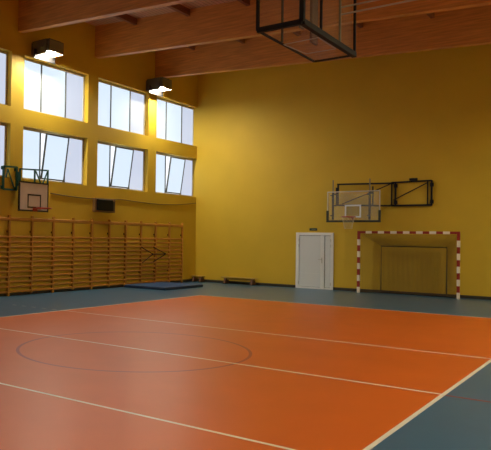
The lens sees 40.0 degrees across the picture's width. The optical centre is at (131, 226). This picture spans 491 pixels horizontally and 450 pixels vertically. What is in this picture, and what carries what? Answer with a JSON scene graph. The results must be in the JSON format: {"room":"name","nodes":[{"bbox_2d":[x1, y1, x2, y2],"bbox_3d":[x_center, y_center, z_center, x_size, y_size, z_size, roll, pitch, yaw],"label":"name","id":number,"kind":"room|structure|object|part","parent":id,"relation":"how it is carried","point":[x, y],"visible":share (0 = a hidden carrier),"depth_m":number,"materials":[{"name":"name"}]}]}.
{"room":"sports hall","nodes":[
{"label":"sports hall","id":0,"kind":"room"},
{"bbox_2d":[0,0,197,290],"bbox_3d":[-6.467,-2.538,15.571,0.300,8.880,29.590,0,-1,38],"label":"wall","id":1,"kind":"structure","parent":0,"point":[132,71],"depth_m":21.76,"materials":[{"name":"yellow paint"}]},
{"bbox_2d":[0,123,6,176],"bbox_3d":[-4.484,-2.242,17.992,0.305,1.570,2.830,0,-1,38],"label":"window","id":2,"kind":"structure","parent":1,"relation":"in","point":[3,127],"depth_m":19.08,"materials":[{"name":"glass"}]},
{"bbox_3d":[-3.979,-2.220,18.811,0.020,1.460,0.808,0,-1,38],"label":"pane","id":3,"kind":"part","parent":2,"relation":"part of","materials":[{"name":"grey"}]},
{"bbox_2d":[0,50,7,104],"bbox_3d":[-4.540,-4.326,18.097,0.080,1.600,2.830,0,-1,38],"label":"window","id":4,"kind":"structure","parent":1,"relation":"in","point":[3,54],"depth_m":19.10,"materials":[{"name":"glass"}]},
{"bbox_3d":[-3.947,-4.304,18.846,0.020,1.490,0.808,0,-1,38],"label":"pane","id":5,"kind":"part","parent":4,"relation":"part of","materials":[{"name":"grey"}]},
{"bbox_2d":[0,215,9,295],"bbox_3d":[-4.114,0.814,18.211,0.125,2.340,1.780,0,-1,38],"label":"wall bars","id":6,"kind":"object","parent":1,"relation":"attached to","point":[8,217],"visible":1,"depth_m":18.83,"materials":[{"name":"brown wood"}]},
{"bbox_3d":[-4.073,-0.236,18.209,0.048,0.100,1.742,0,-1,38],"label":"rail","id":7,"kind":"part","parent":6,"relation":"part of","materials":[{"name":"brown wood"}]},
{"bbox_3d":[-3.554,0.834,18.883,0.080,2.340,0.030,0,-1,38],"label":"post","id":8,"kind":"part","parent":6,"relation":"part of","materials":[{"name":"brown wood"}]},
{"bbox_2d":[0,165,51,211],"bbox_3d":[-2.877,-1.095,19.127,0.875,1.305,1.740,0,-1,43],"label":"basketball hoop","id":9,"kind":"object","parent":1,"relation":"attached to","point":[32,196],"visible":1,"depth_m":19.23,"materials":[{"name":"black paint"}]},
{"bbox_3d":[-3.531,-1.400,18.973,0.085,0.720,0.600,0,-1,38],"label":"wall frame","id":10,"kind":"part","parent":9,"relation":"part of","materials":[{"name":"green metal"}]},
{"bbox_2d":[9,215,54,295],"bbox_3d":[-3.008,0.854,19.608,0.125,2.340,1.780,0,-1,38],"label":"wall bars","id":11,"kind":"object","parent":1,"relation":"attached to","point":[32,219],"visible":1,"depth_m":19.57,"materials":[{"name":"brown wood"}]},
{"bbox_3d":[-3.534,0.834,18.908,0.080,2.340,0.030,0,-1,38],"label":"post","id":12,"kind":"part","parent":11,"relation":"part of","materials":[{"name":"brown wood"}]},
{"bbox_3d":[-2.990,0.824,19.594,0.080,2.280,0.048,0,-1,38],"label":"post","id":13,"kind":"part","parent":11,"relation":"part of","materials":[{"name":"brown wood"}]},
{"bbox_3d":[-2.967,-0.195,19.606,0.048,0.100,1.742,0,-1,38],"label":"rail","id":14,"kind":"part","parent":11,"relation":"part of","materials":[{"name":"brown wood"}]},
{"bbox_3d":[-2.448,0.874,20.280,0.080,2.340,0.030,0,-1,38],"label":"post","id":15,"kind":"part","parent":11,"relation":"part of","materials":[{"name":"brown wood"}]},
{"bbox_2d":[31,38,63,63],"bbox_3d":[-2.517,-5.282,19.751,0.705,0.570,0.860,0,-1,38],"label":"floodlight","id":16,"kind":"object","parent":1,"relation":"attached to","point":[47,49],"visible":1,"depth_m":19.57,"materials":[{"name":"brown metal"}]},
{"bbox_2d":[22,127,83,184],"bbox_3d":[-2.421,-2.166,20.599,0.305,1.570,2.830,0,-1,38],"label":"window","id":17,"kind":"structure","parent":1,"relation":"in","point":[63,155],"depth_m":20.56,"materials":[{"name":"clear glass"}]},
{"bbox_3d":[-3.107,-2.188,19.913,0.020,1.460,0.794,0,-1,38],"label":"pane","id":18,"kind":"part","parent":17,"relation":"part of","materials":[{"name":"grey"}]},
{"bbox_3d":[-2.404,-2.149,20.576,0.249,1.410,1.014,0,-1,38],"label":"sash","id":19,"kind":"part","parent":17,"relation":"part of","materials":[{"name":"grey"}]},
{"bbox_3d":[-2.406,-2.149,20.577,0.211,1.318,0.924,0,-1,38],"label":"pane","id":20,"kind":"part","parent":17,"relation":"part of","materials":[{"name":"grey"}]},
{"bbox_3d":[-1.916,-2.144,21.418,0.020,1.460,0.808,0,-1,38],"label":"pane","id":21,"kind":"part","parent":17,"relation":"part of","materials":[{"name":"grey"}]},
{"bbox_2d":[24,57,84,121],"bbox_3d":[-2.477,-4.250,20.703,0.080,1.600,2.830,0,-1,38],"label":"window","id":22,"kind":"structure","parent":1,"relation":"in","point":[48,89],"depth_m":20.70,"materials":[{"name":"clear glass"}]},
{"bbox_3d":[-3.074,-4.272,19.948,0.020,1.490,0.794,0,-1,38],"label":"pane","id":23,"kind":"part","parent":22,"relation":"part of","materials":[{"name":"grey"}]},
{"bbox_3d":[-2.481,-4.250,20.698,0.020,1.490,1.030,0,-1,38],"label":"pane","id":24,"kind":"part","parent":22,"relation":"part of","materials":[{"name":"grey"}]},
{"bbox_3d":[-1.884,-4.228,21.453,0.020,1.490,0.808,0,-1,38],"label":"pane","id":25,"kind":"part","parent":22,"relation":"part of","materials":[{"name":"grey"}]},
{"bbox_2d":[53,218,92,292],"bbox_3d":[-1.903,0.895,21.005,0.125,2.340,1.780,0,-1,38],"label":"wall bars","id":26,"kind":"object","parent":1,"relation":"attached to","point":[73,221],"visible":1,"depth_m":20.97,"materials":[{"name":"brown wood"}]},
{"bbox_3d":[-2.428,0.875,20.305,0.080,2.340,0.030,0,-1,38],"label":"post","id":27,"kind":"part","parent":26,"relation":"part of","materials":[{"name":"brown wood"}]},
{"bbox_3d":[-1.885,0.865,20.991,0.080,2.280,0.048,0,-1,38],"label":"post","id":28,"kind":"part","parent":26,"relation":"part of","materials":[{"name":"brown wood"}]},
{"bbox_3d":[-1.862,-0.155,21.003,0.048,0.100,1.742,0,-1,38],"label":"rail","id":29,"kind":"part","parent":26,"relation":"part of","materials":[{"name":"brown wood"}]},
{"bbox_3d":[-1.342,0.915,21.677,0.080,2.340,0.030,0,-1,38],"label":"post","id":30,"kind":"part","parent":26,"relation":"part of","materials":[{"name":"brown wood"}]},
{"bbox_2d":[0,279,191,295],"bbox_3d":[-6.410,1.851,15.398,0.020,0.100,28.990,0,-1,38],"label":"baseboard","id":31,"kind":"structure","parent":1,"relation":"attached to","point":[185,280],"depth_m":20.98,"materials":[{"name":"brown"}]},
{"bbox_2d":[92,198,114,212],"bbox_3d":[-0.912,-0.710,22.200,0.190,0.460,1.040,0,-1,38],"label":"wall monitor","id":32,"kind":"object","parent":1,"relation":"attached to","point":[99,204],"visible":1,"depth_m":22.03,"materials":[{"name":"black"}]},
{"bbox_2d":[92,219,126,286],"bbox_3d":[-0.797,0.936,22.402,0.125,2.340,1.780,0,-1,38],"label":"wall bars","id":33,"kind":"object","parent":1,"relation":"attached to","point":[109,223],"visible":1,"depth_m":22.37,"materials":[{"name":"brown wood"}]},
{"bbox_3d":[-1.323,0.916,21.702,0.080,2.340,0.030,0,-1,38],"label":"post","id":34,"kind":"part","parent":33,"relation":"part of","materials":[{"name":"brown wood"}]},
{"bbox_3d":[-0.779,0.906,22.388,0.080,2.280,0.048,0,-1,38],"label":"post","id":35,"kind":"part","parent":33,"relation":"part of","materials":[{"name":"brown wood"}]},
{"bbox_3d":[-0.756,-0.114,22.400,0.048,0.100,1.742,0,-1,38],"label":"rail","id":36,"kind":"part","parent":33,"relation":"part of","materials":[{"name":"brown wood"}]},
{"bbox_3d":[-0.237,0.956,23.074,0.080,2.340,0.030,0,-1,38],"label":"post","id":37,"kind":"part","parent":33,"relation":"part of","materials":[{"name":"brown wood"}]},
{"bbox_2d":[97,141,144,191],"bbox_3d":[-0.358,-2.090,23.205,0.305,1.570,2.830,0,-1,38],"label":"window","id":38,"kind":"structure","parent":1,"relation":"in","point":[128,162],"depth_m":23.13,"materials":[{"name":"glass"}]},
{"bbox_3d":[-1.044,-2.112,22.520,0.020,1.460,0.794,0,-1,38],"label":"pane","id":39,"kind":"part","parent":38,"relation":"part of","materials":[{"name":"grey"}]},
{"bbox_3d":[-0.341,-2.073,23.182,0.249,1.410,1.014,0,-1,38],"label":"sash","id":40,"kind":"part","parent":38,"relation":"part of","materials":[{"name":"grey"}]},
{"bbox_3d":[-0.343,-2.073,23.184,0.211,1.318,0.924,0,-1,38],"label":"pane","id":41,"kind":"part","parent":38,"relation":"part of","materials":[{"name":"grey"}]},
{"bbox_3d":[0.147,-2.068,24.024,0.020,1.460,0.808,0,-1,38],"label":"pane","id":42,"kind":"part","parent":38,"relation":"part of","materials":[{"name":"grey"}]},
{"bbox_2d":[98,80,144,134],"bbox_3d":[-0.414,-4.174,23.310,0.080,1.600,2.830,0,-1,38],"label":"window","id":43,"kind":"structure","parent":1,"relation":"in","point":[119,107],"depth_m":23.34,"materials":[{"name":"glass"}]},
{"bbox_3d":[-1.012,-4.196,22.555,0.020,1.490,0.794,0,-1,38],"label":"pane","id":44,"kind":"part","parent":43,"relation":"part of","materials":[{"name":"grey"}]},
{"bbox_3d":[-0.418,-4.174,23.305,0.020,1.490,1.030,0,-1,38],"label":"pane","id":45,"kind":"part","parent":43,"relation":"part of","materials":[{"name":"grey"}]},
{"bbox_3d":[0.179,-4.152,24.060,0.020,1.490,0.808,0,-1,38],"label":"pane","id":46,"kind":"part","parent":43,"relation":"part of","materials":[{"name":"grey"}]},
{"bbox_2d":[50,193,194,204],"bbox_3d":[0.051,-0.960,23.550,0.021,0.200,8.262,0,-1,38],"label":"cable","id":47,"kind":"object","parent":1,"relation":"attached to","point":[50,193],"visible":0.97,"depth_m":23.57,"materials":[{"name":"brown plastic"}]},
{"bbox_2d":[126,221,156,283],"bbox_3d":[0.308,0.977,23.799,0.125,2.340,1.780,0,-1,38],"label":"wall bars","id":48,"kind":"object","parent":1,"relation":"attached to","point":[141,224],"visible":0.94,"depth_m":23.76,"materials":[{"name":"brown wood"}]},
{"bbox_3d":[-0.217,0.957,23.099,0.080,2.340,0.030,0,-1,38],"label":"post","id":49,"kind":"part","parent":48,"relation":"part of","materials":[{"name":"brown wood"}]},
{"bbox_3d":[0.326,0.947,23.785,0.080,2.280,0.048,0,-1,38],"label":"post","id":50,"kind":"part","parent":48,"relation":"part of","materials":[{"name":"brown wood"}]},
{"bbox_3d":[0.349,-0.073,23.797,0.048,0.100,1.742,0,-1,38],"label":"rail","id":51,"kind":"part","parent":48,"relation":"part of","materials":[{"name":"brown wood"}]},
{"bbox_2d":[141,247,165,262],"bbox_3d":[0.787,1.042,24.320,0.103,0.590,1.542,0,-1,38],"label":"frame","id":52,"kind":"object","parent":48,"relation":"hanging from","point":[141,247],"visible":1,"depth_m":24.28,"materials":[{"name":"black metal"}]},
{"bbox_3d":[0.869,0.997,24.471,0.080,2.340,0.030,0,-1,38],"label":"post","id":53,"kind":"part","parent":48,"relation":"part of","materials":[{"name":"brown wood"}]},
{"bbox_2d":[146,77,171,96],"bbox_3d":[1.013,-5.152,24.212,0.705,0.570,0.860,0,-1,38],"label":"floodlight","id":54,"kind":"object","parent":1,"relation":"attached to","point":[156,86],"visible":1,"depth_m":24.01,"materials":[{"name":"brown metal"}]},
{"bbox_2d":[156,222,182,282],"bbox_3d":[1.414,1.017,25.196,0.125,2.340,1.780,0,-1,38],"label":"wall bars","id":55,"kind":"object","parent":1,"relation":"attached to","point":[169,225],"visible":0.98,"depth_m":25.18,"materials":[{"name":"brown wood"}]},
{"bbox_3d":[0.889,0.997,24.496,0.080,2.340,0.030,0,-1,38],"label":"post","id":56,"kind":"part","parent":55,"relation":"part of","materials":[{"name":"brown wood"}]},
{"bbox_3d":[1.432,0.987,25.182,0.080,2.280,0.048,0,-1,38],"label":"post","id":57,"kind":"part","parent":55,"relation":"part of","materials":[{"name":"brown wood"}]},
{"bbox_3d":[1.455,-0.032,25.194,0.048,0.100,1.742,0,-1,38],"label":"rail","id":58,"kind":"part","parent":55,"relation":"part of","materials":[{"name":"brown wood"}]},
{"bbox_3d":[1.974,1.037,25.868,0.080,2.340,0.030,0,-1,38],"label":"post","id":59,"kind":"part","parent":55,"relation":"part of","materials":[{"name":"brown wood"}]},
{"bbox_2d":[156,152,192,196],"bbox_3d":[1.704,-2.014,25.812,0.305,1.570,2.830,0,-1,38],"label":"window","id":60,"kind":"structure","parent":1,"relation":"in","point":[180,171],"depth_m":25.75,"materials":[{"name":"clear glass"}]},
{"bbox_3d":[1.019,-2.036,25.127,0.020,1.460,0.794,0,-1,38],"label":"pane","id":61,"kind":"part","parent":60,"relation":"part of","materials":[{"name":"grey"}]},
{"bbox_3d":[1.722,-1.997,25.789,0.249,1.410,1.014,0,-1,38],"label":"sash","id":62,"kind":"part","parent":60,"relation":"part of","materials":[{"name":"grey"}]},
{"bbox_3d":[1.720,-1.997,25.791,0.211,1.318,0.924,0,-1,38],"label":"pane","id":63,"kind":"part","parent":60,"relation":"part of","materials":[{"name":"grey"}]},
{"bbox_3d":[2.209,-1.992,26.631,0.020,1.460,0.808,0,-1,38],"label":"pane","id":64,"kind":"part","parent":60,"relation":"part of","materials":[{"name":"grey"}]},
{"bbox_2d":[156,97,193,145],"bbox_3d":[1.649,-4.098,25.917,0.080,1.600,2.830,0,-1,38],"label":"window","id":65,"kind":"structure","parent":1,"relation":"in","point":[175,121],"depth_m":25.95,"materials":[{"name":"glass"}]},
{"bbox_3d":[1.051,-4.120,25.162,0.020,1.490,0.794,0,-1,38],"label":"pane","id":66,"kind":"part","parent":65,"relation":"part of","materials":[{"name":"grey"}]},
{"bbox_3d":[1.645,-4.098,25.911,0.020,1.490,1.030,0,-1,38],"label":"pane","id":67,"kind":"part","parent":65,"relation":"part of","materials":[{"name":"grey"}]},
{"bbox_3d":[2.242,-4.076,26.666,0.020,1.490,0.808,0,-1,38],"label":"pane","id":68,"kind":"part","parent":65,"relation":"part of","materials":[{"name":"grey"}]},
{"bbox_2d":[86,0,236,25],"bbox_3d":[0.161,-6.526,10.442,17.045,1.103,29.590,0,-1,38],"label":"ceiling","id":69,"kind":"structure","parent":0,"point":[199,3],"depth_m":20.02,"materials":[{"name":"brown wood"}]},
{"bbox_2d":[18,0,196,32],"bbox_3d":[3.169,-5.790,14.245,16.445,1.922,0.200,0,-1,38],"label":"ceiling beam","id":70,"kind":"structure","parent":69,"relation":"attached to","point":[33,15],"depth_m":17.95,"materials":[{"name":"brown wood"}]},
{"bbox_2d":[113,14,136,24],"bbox_3d":[-0.862,-6.534,19.619,0.100,0.203,3.190,0,-1,38],"label":"ceiling beam","id":71,"kind":"structure","parent":69,"relation":"attached to","point":[125,17],"depth_m":20.50,"materials":[{"name":"brown wood"}]},
{"bbox_2d":[167,4,189,15],"bbox_3d":[0.705,-6.424,18.376,0.100,0.203,3.190,0,-1,38],"label":"ceiling beam","id":72,"kind":"structure","parent":69,"relation":"attached to","point":[179,8],"depth_m":19.25,"materials":[{"name":"brown wood"}]},
{"bbox_2d":[237,0,249,5],"bbox_3d":[2.271,-6.315,17.133,0.100,0.203,3.190,0,-1,38],"label":"ceiling beam","id":73,"kind":"structure","parent":69,"relation":"attached to","point":[245,2],"depth_m":18.21,"materials":[{"name":"brown wood"}]},
{"bbox_2d":[95,0,490,58],"bbox_3d":[5.272,-5.713,16.903,16.445,1.922,0.200,0,-1,38],"label":"ceiling beam","id":74,"kind":"structure","parent":69,"relation":"attached to","point":[229,21],"depth_m":18.79,"materials":[{"name":"brown wood"}]},
{"bbox_2d":[291,31,300,35],"bbox_3d":[4.375,-6.237,19.791,0.100,0.203,3.190,0,-1,38],"label":"ceiling beam","id":75,"kind":"structure","parent":69,"relation":"attached to","point":[298,33],"depth_m":20.88,"materials":[{"name":"brown wood"}]},
{"bbox_2d":[155,5,490,77],"bbox_3d":[7.376,-5.635,19.560,16.445,1.922,0.200,0,-1,38],"label":"ceiling beam","id":76,"kind":"structure","parent":69,"relation":"attached to","point":[464,27],"depth_m":20.14,"materials":[{"name":"brown wood"}]},
{"bbox_2d":[256,0,415,62],"bbox_3d":[4.864,-4.496,8.188,6.265,3.579,2.045,0,-1,38],"label":"frame","id":77,"kind":"object","parent":69,"relation":"hanging from","point":[316,32],"visible":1,"depth_m":9.73,"materials":[{"name":"black metal"}]},
{"bbox_3d":[2.667,-2.752,9.868,0.718,0.080,2.033,0,-1,38],"label":"frame","id":78,"kind":"part","parent":77,"relation":"part of","materials":[{"name":"black metal"}]},
{"bbox_3d":[2.799,-3.622,10.074,0.040,1.650,0.220,0,-1,38],"label":"post","id":79,"kind":"part","parent":77,"relation":"part of","materials":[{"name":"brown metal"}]},
{"bbox_2d":[356,22,362,27],"bbox_3d":[5.941,-6.128,18.548,0.100,0.203,3.190,0,-1,38],"label":"ceiling beam","id":80,"kind":"structure","parent":69,"relation":"attached to","point":[360,25],"depth_m":19.64,"materials":[{"name":"brown wood"}]},
{"bbox_2d":[427,13,433,18],"bbox_3d":[7.508,-6.018,17.305,0.100,0.203,3.190,0,-1,38],"label":"ceiling beam","id":81,"kind":"structure","parent":69,"relation":"attached to","point":[431,15],"depth_m":18.36,"materials":[{"name":"brown wood"}]},
{"bbox_2d":[0,282,490,449],"bbox_3d":[0.028,2.014,10.298,17.045,0.202,29.590,0,-1,38],"label":"floor","id":82,"kind":"structure","parent":0,"point":[212,366],"depth_m":8.72,"materials":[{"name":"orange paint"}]},
{"bbox_2d":[124,282,202,289],"bbox_3d":[1.145,2.103,23.252,1.750,0.095,2.350,0,-1,38],"label":"mat","id":83,"kind":"object","parent":82,"relation":"on","point":[156,285],"visible":0.98,"depth_m":22.76,"materials":[{"name":"blue plastic"}]},
{"bbox_2d":[191,275,204,281],"bbox_3d":[2.664,2.102,26.355,0.520,0.250,0.360,0,-1,38],"label":"bench","id":84,"kind":"object","parent":82,"relation":"on","point":[201,278],"visible":0.99,"depth_m":26.32,"materials":[{"name":"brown wood"}]},
{"bbox_2d":[221,276,257,285],"bbox_3d":[4.120,2.096,25.279,1.460,0.270,0.360,0,-1,38],"label":"bench","id":85,"kind":"object","parent":82,"relation":"on","point":[226,279],"visible":0.99,"depth_m":25.22,"materials":[{"name":"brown wood"}]},
{"bbox_3d":[4.122,1.981,25.281,1.460,0.040,0.240,0,-1,38],"label":"seat","id":86,"kind":"part","parent":85,"relation":"part of","materials":[{"name":"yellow wood"}]},
{"bbox_2d":[357,231,459,298],"bbox_3d":[8.974,1.200,21.338,3.160,2.080,0.462,0,-1,38],"label":"goal","id":87,"kind":"object","parent":82,"relation":"on","point":[457,238],"visible":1,"depth_m":21.32,"materials":[{"name":"beige"}]},
{"bbox_3d":[7.648,1.193,22.144,0.080,2.080,0.080,0,-1,38],"label":"post","id":88,"kind":"part","parent":87,"relation":"part of","materials":[{"name":"red"}]},
{"bbox_3d":[10.063,1.199,20.232,0.080,2.080,0.080,0,-1,38],"label":"post","id":89,"kind":"part","parent":87,"relation":"part of","materials":[{"name":"red"}]},
{"bbox_2d":[193,44,490,296],"bbox_3d":[9.184,-2.156,21.855,17.045,8.816,0.300,0,-1,38],"label":"wall","id":90,"kind":"structure","parent":0,"point":[271,143],"depth_m":22.91,"materials":[{"name":"yellow paint"}]},
{"bbox_2d":[295,232,333,289],"bbox_3d":[6.543,1.230,23.584,1.400,2.020,0.111,0,-1,38],"label":"door","id":91,"kind":"structure","parent":90,"relation":"in","point":[314,251],"depth_m":23.58,"materials":[{"name":"white wood"}]},
{"bbox_2d":[198,279,490,299],"bbox_3d":[9.024,2.197,21.650,16.425,0.100,0.020,0,-1,38],"label":"baseboard","id":92,"kind":"structure","parent":90,"relation":"attached to","point":[205,280],"depth_m":22.35,"materials":[{"name":"brown"}]},
{"bbox_2d":[326,178,433,228],"bbox_3d":[8.034,-0.758,21.683,3.290,1.701,1.332,0,-1,38],"label":"basketball hoop","id":93,"kind":"object","parent":90,"relation":"attached to","point":[369,205],"visible":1,"depth_m":21.96,"materials":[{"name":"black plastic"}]},
{"bbox_3d":[7.452,-0.688,22.120,1.795,1.015,0.035,0,-1,38],"label":"edge frame","id":94,"kind":"part","parent":93,"relation":"part of","materials":[{"name":"silver metal"}]},
{"bbox_3d":[9.191,-1.123,21.557,1.320,0.920,0.110,0,-1,38],"label":"wall frame","id":95,"kind":"part","parent":93,"relation":"part of","materials":[{"name":"black metal"}]}
]}

